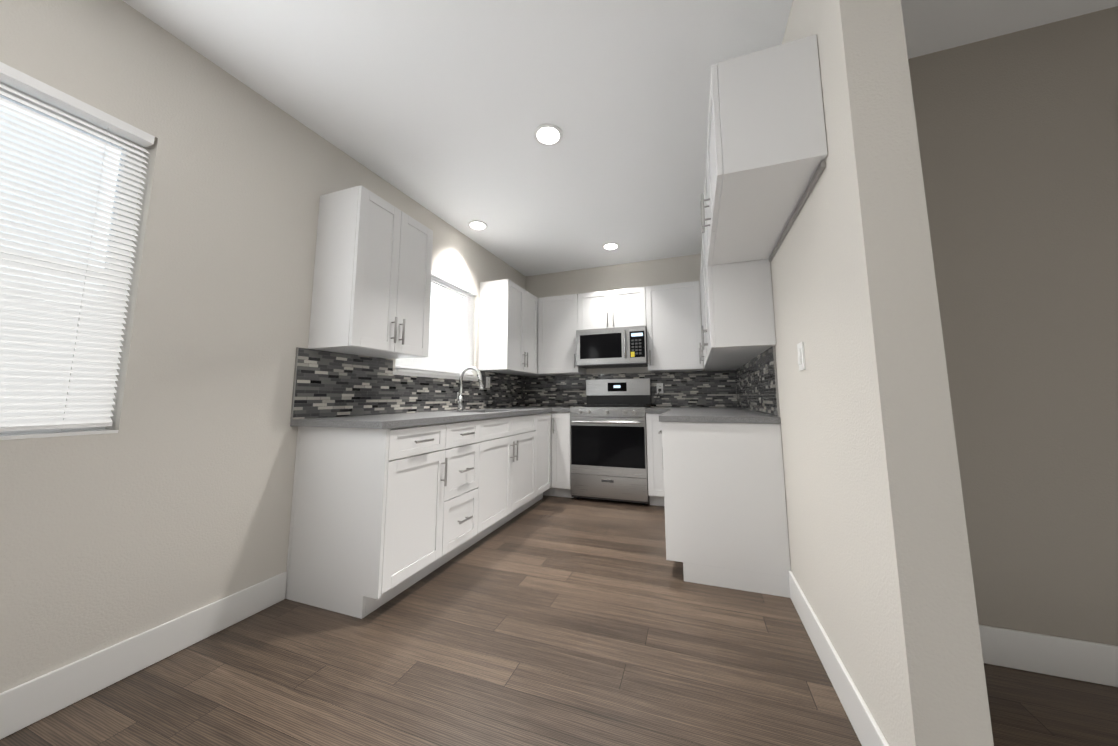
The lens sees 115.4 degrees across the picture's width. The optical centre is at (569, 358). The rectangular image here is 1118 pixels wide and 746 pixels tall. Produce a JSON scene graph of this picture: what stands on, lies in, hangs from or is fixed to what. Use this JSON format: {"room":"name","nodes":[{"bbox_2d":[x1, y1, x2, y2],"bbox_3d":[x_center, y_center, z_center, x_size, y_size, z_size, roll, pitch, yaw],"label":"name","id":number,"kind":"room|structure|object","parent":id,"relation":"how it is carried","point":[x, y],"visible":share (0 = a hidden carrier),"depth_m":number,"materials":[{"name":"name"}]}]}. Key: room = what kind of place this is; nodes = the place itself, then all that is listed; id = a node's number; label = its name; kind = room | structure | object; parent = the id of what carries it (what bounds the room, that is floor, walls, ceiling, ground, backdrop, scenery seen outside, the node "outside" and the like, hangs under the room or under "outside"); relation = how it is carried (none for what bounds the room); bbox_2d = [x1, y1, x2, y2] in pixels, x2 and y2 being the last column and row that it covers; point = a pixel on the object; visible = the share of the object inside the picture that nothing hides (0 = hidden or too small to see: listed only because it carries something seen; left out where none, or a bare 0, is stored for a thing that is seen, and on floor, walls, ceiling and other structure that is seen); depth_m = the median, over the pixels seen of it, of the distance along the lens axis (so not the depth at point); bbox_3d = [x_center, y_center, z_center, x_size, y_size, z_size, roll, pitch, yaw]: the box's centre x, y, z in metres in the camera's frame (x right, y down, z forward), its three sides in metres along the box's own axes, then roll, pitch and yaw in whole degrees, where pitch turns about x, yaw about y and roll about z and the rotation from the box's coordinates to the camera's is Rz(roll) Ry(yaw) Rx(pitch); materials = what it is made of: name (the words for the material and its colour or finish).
{"room":"kitchen","nodes":[
{"label":"kitchen","id":0,"kind":"room"},
{"bbox_2d":[0,0,525,692],"bbox_3d":[-1.895,-0.204,1.038,0.160,2.700,7.860,-3,-7,19],"label":"wall","id":1,"kind":"structure","parent":0,"point":[170,500],"depth_m":1.49,"materials":[{"name":"white paint"}]},
{"bbox_2d":[0,62,154,439],"bbox_3d":[-1.941,-0.362,0.952,0.184,1.295,1.095,-3,-7,19],"label":"window blinds","id":2,"kind":"object","parent":1,"relation":"attached to","point":[71,169],"visible":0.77,"depth_m":1.24,"materials":[{"name":"white plastic"}]},
{"bbox_2d":[0,572,286,739],"bbox_3d":[-2.284,0.915,-0.498,0.013,0.134,4.952,-3,-7,19],"label":"baseboard","id":3,"kind":"structure","parent":1,"relation":"attached to","point":[25,704],"depth_m":1.31,"materials":[{"name":"white wood"}]},
{"bbox_2d":[308,185,432,358],"bbox_3d":[-1.208,-0.485,2.253,0.365,0.913,0.585,-3,-7,19],"label":"upper cabinet","id":4,"kind":"object","parent":1,"relation":"attached to","point":[371,293],"visible":1,"depth_m":2.05,"materials":[{"name":"white wood"}]},
{"bbox_2d":[290,347,524,418],"bbox_3d":[-1.034,0.278,3.210,0.010,0.388,2.777,-3,-7,19],"label":"backsplash","id":5,"kind":"structure","parent":1,"relation":"attached to","point":[330,384],"depth_m":2.38,"materials":[{"name":"tile"}]},
{"bbox_2d":[486,377,489,387],"bbox_3d":[-0.856,0.252,3.702,0.010,0.116,0.072,-3,-7,19],"label":"electrical outlet","id":6,"kind":"object","parent":5,"relation":"attached to","point":[487,382],"visible":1,"depth_m":3.69,"materials":[{"name":"white plastic"}]},
{"bbox_2d":[392,369,477,380],"bbox_3d":[-1.139,0.153,3.045,0.130,0.042,1.060,-3,-7,19],"label":"trim","id":7,"kind":"structure","parent":1,"relation":"attached to","point":[424,374],"depth_m":2.88,"materials":[{"name":"white wood"}]},
{"bbox_2d":[395,270,476,374],"bbox_3d":[-1.192,-0.288,3.113,0.184,0.975,1.100,-3,-7,19],"label":"blinds","id":8,"kind":"object","parent":1,"relation":"attached to","point":[449,344],"visible":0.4,"depth_m":3.21,"materials":[{"name":"white plastic"}]},
{"bbox_2d":[478,279,545,375],"bbox_3d":[-0.582,-0.286,4.043,0.365,0.913,1.047,-3,-7,19],"label":"upper cabinet","id":9,"kind":"object","parent":1,"relation":"attached to","point":[508,331],"visible":0.96,"depth_m":3.61,"materials":[{"name":"white wood"}]},
{"bbox_2d":[0,495,1117,745],"bbox_3d":[0.469,1.077,0.005,5.193,0.100,7.980,-3,-7,19],"label":"floor","id":10,"kind":"structure","parent":0,"point":[556,621],"depth_m":1.32,"materials":[{"name":"brown wood"}]},
{"bbox_2d":[285,422,448,618],"bbox_3d":[-1.111,0.815,1.979,0.621,0.878,0.445,-3,-7,19],"label":"base cabinet","id":11,"kind":"object","parent":10,"relation":"on","point":[380,517],"depth_m":1.79,"materials":[{"name":"white wood"}]},
{"bbox_2d":[445,418,488,562],"bbox_3d":[-0.978,0.857,2.357,0.621,0.878,0.473,-3,-7,19],"label":"base cabinet","id":12,"kind":"object","parent":10,"relation":"on","point":[468,439],"depth_m":2.30,"materials":[{"name":"white wood"}]},
{"bbox_2d":[485,413,540,535],"bbox_3d":[-0.755,0.927,2.994,0.621,0.878,0.997,-3,-7,19],"label":"base cabinet","id":13,"kind":"object","parent":10,"relation":"on","point":[513,458],"depth_m":2.87,"materials":[{"name":"white wood"}]},
{"bbox_2d":[541,412,550,498],"bbox_3d":[-0.558,0.990,3.557,0.621,0.878,0.430,-3,-7,19],"label":"base cabinet","id":14,"kind":"object","parent":10,"relation":"on","point":[545,417],"depth_m":3.55,"materials":[{"name":"white wood"}]},
{"bbox_2d":[543,412,558,496],"bbox_3d":[-0.356,1.044,4.044,0.680,0.878,0.621,-3,-7,19],"label":"base cabinet","id":15,"kind":"object","parent":10,"relation":"on","point":[554,490],"depth_m":3.66,"materials":[{"name":"white wood"}]},
{"bbox_2d":[290,407,553,428],"bbox_3d":[-0.735,0.476,3.088,0.636,0.035,2.783,-3,-7,19],"label":"countertop","id":16,"kind":"structure","parent":15,"relation":"on","point":[384,421],"depth_m":2.04,"materials":[{"name":"stone"}]},
{"bbox_2d":[456,366,483,410],"bbox_3d":[-0.885,0.262,3.104,0.264,0.395,0.096,-3,-7,19],"label":"faucet","id":17,"kind":"object","parent":16,"relation":"on","point":[459,401],"visible":1,"depth_m":3.12,"materials":[{"name":"silver metal"}]},
{"bbox_2d":[554,407,569,411],"bbox_3d":[0.018,0.569,3.949,0.169,0.035,0.653,-3,-7,19],"label":"countertop","id":18,"kind":"structure","parent":15,"relation":"on","point":[556,409],"depth_m":3.66,"materials":[{"name":"stone"}]},
{"bbox_2d":[559,412,573,497],"bbox_3d":[0.008,1.028,3.919,0.204,0.878,0.621,-3,-7,19],"label":"base cabinet","id":19,"kind":"object","parent":10,"relation":"on","point":[560,459],"depth_m":3.63,"materials":[{"name":"white wood"}]},
{"bbox_2d":[570,378,650,504],"bbox_3d":[0.454,0.826,3.739,0.763,1.235,0.683,-3,-7,19],"label":"range","id":20,"kind":"object","parent":10,"relation":"on","point":[608,446],"visible":0.98,"depth_m":3.49,"materials":[{"name":"grey metal"}]},
{"bbox_2d":[646,413,663,505],"bbox_3d":[0.952,0.986,3.593,0.252,0.878,0.621,-3,-7,19],"label":"base cabinet","id":21,"kind":"object","parent":10,"relation":"on","point":[653,426],"depth_m":3.33,"materials":[{"name":"white wood"}]},
{"bbox_2d":[645,407,661,412],"bbox_3d":[0.934,0.529,3.633,0.232,0.035,0.653,-3,-7,19],"label":"countertop","id":22,"kind":"structure","parent":21,"relation":"on","point":[649,410],"depth_m":3.37,"materials":[{"name":"stone"}]},
{"bbox_2d":[658,422,790,597],"bbox_3d":[0.999,0.852,2.400,0.621,0.878,0.954,-3,-7,19],"label":"base cabinet","id":23,"kind":"object","parent":10,"relation":"on","point":[726,525],"visible":0.83,"depth_m":1.93,"materials":[{"name":"white wood"}]},
{"bbox_2d":[654,407,780,423],"bbox_3d":[1.143,0.445,2.894,0.636,0.035,1.918,-3,-7,19],"label":"countertop","id":24,"kind":"structure","parent":23,"relation":"on","point":[694,414],"depth_m":2.09,"materials":[{"name":"stone"}]},
{"bbox_2d":[122,0,1117,275],"bbox_3d":[0.455,-1.616,0.308,5.193,0.320,7.980,-3,-7,19],"label":"ceiling","id":25,"kind":"structure","parent":0,"point":[442,108],"depth_m":1.79,"materials":[{"name":"white paint"}]},
{"bbox_2d":[468,220,487,229],"bbox_3d":[-0.847,-1.219,3.244,0.176,0.008,0.176,-3,-7,19],"label":"recessed light","id":26,"kind":"object","parent":25,"relation":"in","point":[477,225],"visible":0.98,"depth_m":3.23,"materials":[{"name":"white plastic"}]},
{"bbox_2d":[533,124,562,145],"bbox_3d":[-0.130,-1.335,2.117,0.176,0.008,0.176,-3,-7,19],"label":"recessed light","id":27,"kind":"object","parent":25,"relation":"in","point":[548,134],"visible":1,"depth_m":2.11,"materials":[{"name":"white plastic"}]},
{"bbox_2d":[602,242,618,249],"bbox_3d":[0.433,-1.184,3.741,0.176,0.008,0.176,-3,-7,19],"label":"recessed light","id":28,"kind":"object","parent":25,"relation":"in","point":[610,246],"visible":1,"depth_m":3.73,"materials":[{"name":"white plastic"}]},
{"bbox_2d":[526,254,736,392],"bbox_3d":[0.679,0.139,4.200,2.613,2.700,0.160,-3,-7,19],"label":"wall","id":29,"kind":"structure","parent":0,"point":[680,269],"depth_m":4.25,"materials":[{"name":"white paint"}]},
{"bbox_2d":[538,294,585,374],"bbox_3d":[-0.097,-0.267,4.235,0.497,0.913,0.365,-3,-7,19],"label":"upper cabinet","id":30,"kind":"object","parent":29,"relation":"attached to","point":[557,322],"visible":0.96,"depth_m":4.11,"materials":[{"name":"white wood"}]},
{"bbox_2d":[578,287,646,329],"bbox_3d":[0.500,-0.528,4.055,0.765,0.441,0.365,-3,-7,19],"label":"upper cabinet","id":31,"kind":"object","parent":29,"relation":"attached to","point":[613,308],"visible":0.81,"depth_m":3.91,"materials":[{"name":"white wood"}]},
{"bbox_2d":[576,325,647,368],"bbox_3d":[0.489,-0.110,3.970,0.763,0.402,0.443,-3,-7,19],"label":"microwave","id":32,"kind":"object","parent":31,"relation":"attached to","point":[621,347],"visible":1,"depth_m":3.80,"materials":[{"name":"grey metal"}]},
{"bbox_2d":[525,370,736,406],"bbox_3d":[0.588,0.372,4.116,2.459,0.388,0.008,-3,-7,19],"label":"backsplash","id":33,"kind":"structure","parent":29,"relation":"attached to","point":[701,389],"depth_m":3.96,"materials":[{"name":"tile"}]},
{"bbox_2d":[656,383,662,393],"bbox_3d":[1.009,0.337,3.962,0.072,0.116,0.010,-3,-7,19],"label":"electrical outlet","id":34,"kind":"object","parent":33,"relation":"attached to","point":[659,385],"visible":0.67,"depth_m":3.96,"materials":[{"name":"white plastic"}]},
{"bbox_2d":[645,281,702,372],"bbox_3d":[1.124,-0.321,3.814,0.550,0.913,0.365,-3,-7,19],"label":"upper cabinet","id":35,"kind":"object","parent":29,"relation":"attached to","point":[673,321],"visible":1,"depth_m":3.68,"materials":[{"name":"white wood"}]},
{"bbox_2d":[770,0,993,745],"bbox_3d":[1.328,-0.077,2.307,0.135,2.700,3.013,-3,-7,19],"label":"wall","id":36,"kind":"structure","parent":0,"point":[880,563],"depth_m":0.94,"materials":[{"name":"white paint"}]},
{"bbox_2d":[699,264,748,370],"bbox_3d":[1.412,-0.373,3.361,0.365,0.913,1.035,-3,-7,19],"label":"upper cabinet","id":37,"kind":"object","parent":36,"relation":"attached to","point":[722,366],"visible":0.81,"depth_m":3.21,"materials":[{"name":"white wood"}]},
{"bbox_2d":[701,208,775,361],"bbox_3d":[1.093,-0.474,2.451,0.365,0.913,0.900,-3,-7,19],"label":"upper cabinet","id":38,"kind":"object","parent":36,"relation":"attached to","point":[739,323],"visible":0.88,"depth_m":2.01,"materials":[{"name":"white wood"}]},
{"bbox_2d":[735,346,779,416],"bbox_3d":[1.440,0.221,2.820,0.010,0.388,1.897,-3,-7,19],"label":"backsplash","id":39,"kind":"structure","parent":36,"relation":"attached to","point":[756,384],"depth_m":2.38,"materials":[{"name":"tile"}]},
{"bbox_2d":[700,34,827,265],"bbox_3d":[0.795,-0.808,1.630,0.365,0.430,0.902,-3,-7,19],"label":"upper cabinet","id":40,"kind":"object","parent":36,"relation":"attached to","point":[766,153],"visible":0.98,"depth_m":1.23,"materials":[{"name":"white wood"}]},
{"bbox_2d":[769,160,825,261],"bbox_3d":[0.963,-0.587,1.545,0.012,0.022,0.850,-3,-7,19],"label":"cleat","id":41,"kind":"object","parent":36,"relation":"attached to","point":[814,180],"visible":0.98,"depth_m":1.38,"materials":[{"name":"grey wood"}]},
{"bbox_2d":[797,342,805,370],"bbox_3d":[0.968,-0.007,1.484,0.013,0.116,0.072,-3,-7,19],"label":"light switch","id":42,"kind":"object","parent":36,"relation":"attached to","point":[801,355],"visible":1,"depth_m":1.47,"materials":[{"name":"white plastic"}]},
{"bbox_2d":[788,571,888,745],"bbox_3d":[0.947,1.100,1.285,0.013,0.134,1.117,-3,-7,19],"label":"baseboard","id":43,"kind":"structure","parent":36,"relation":"attached to","point":[865,726],"depth_m":1.19,"materials":[{"name":"white wood"}]},
{"bbox_2d":[908,6,1117,645],"bbox_3d":[2.280,-0.191,1.344,2.300,2.700,0.120,-3,-7,19],"label":"wall","id":44,"kind":"structure","parent":0,"point":[1017,132],"depth_m":1.42,"materials":[{"name":"grey paint"}]},
{"bbox_2d":[979,625,1117,686],"bbox_3d":[1.683,1.102,1.337,1.069,0.134,0.013,-3,-7,19],"label":"baseboard","id":45,"kind":"structure","parent":44,"relation":"attached to","point":[1088,661],"depth_m":1.30,"materials":[{"name":"white wood"}]}
]}

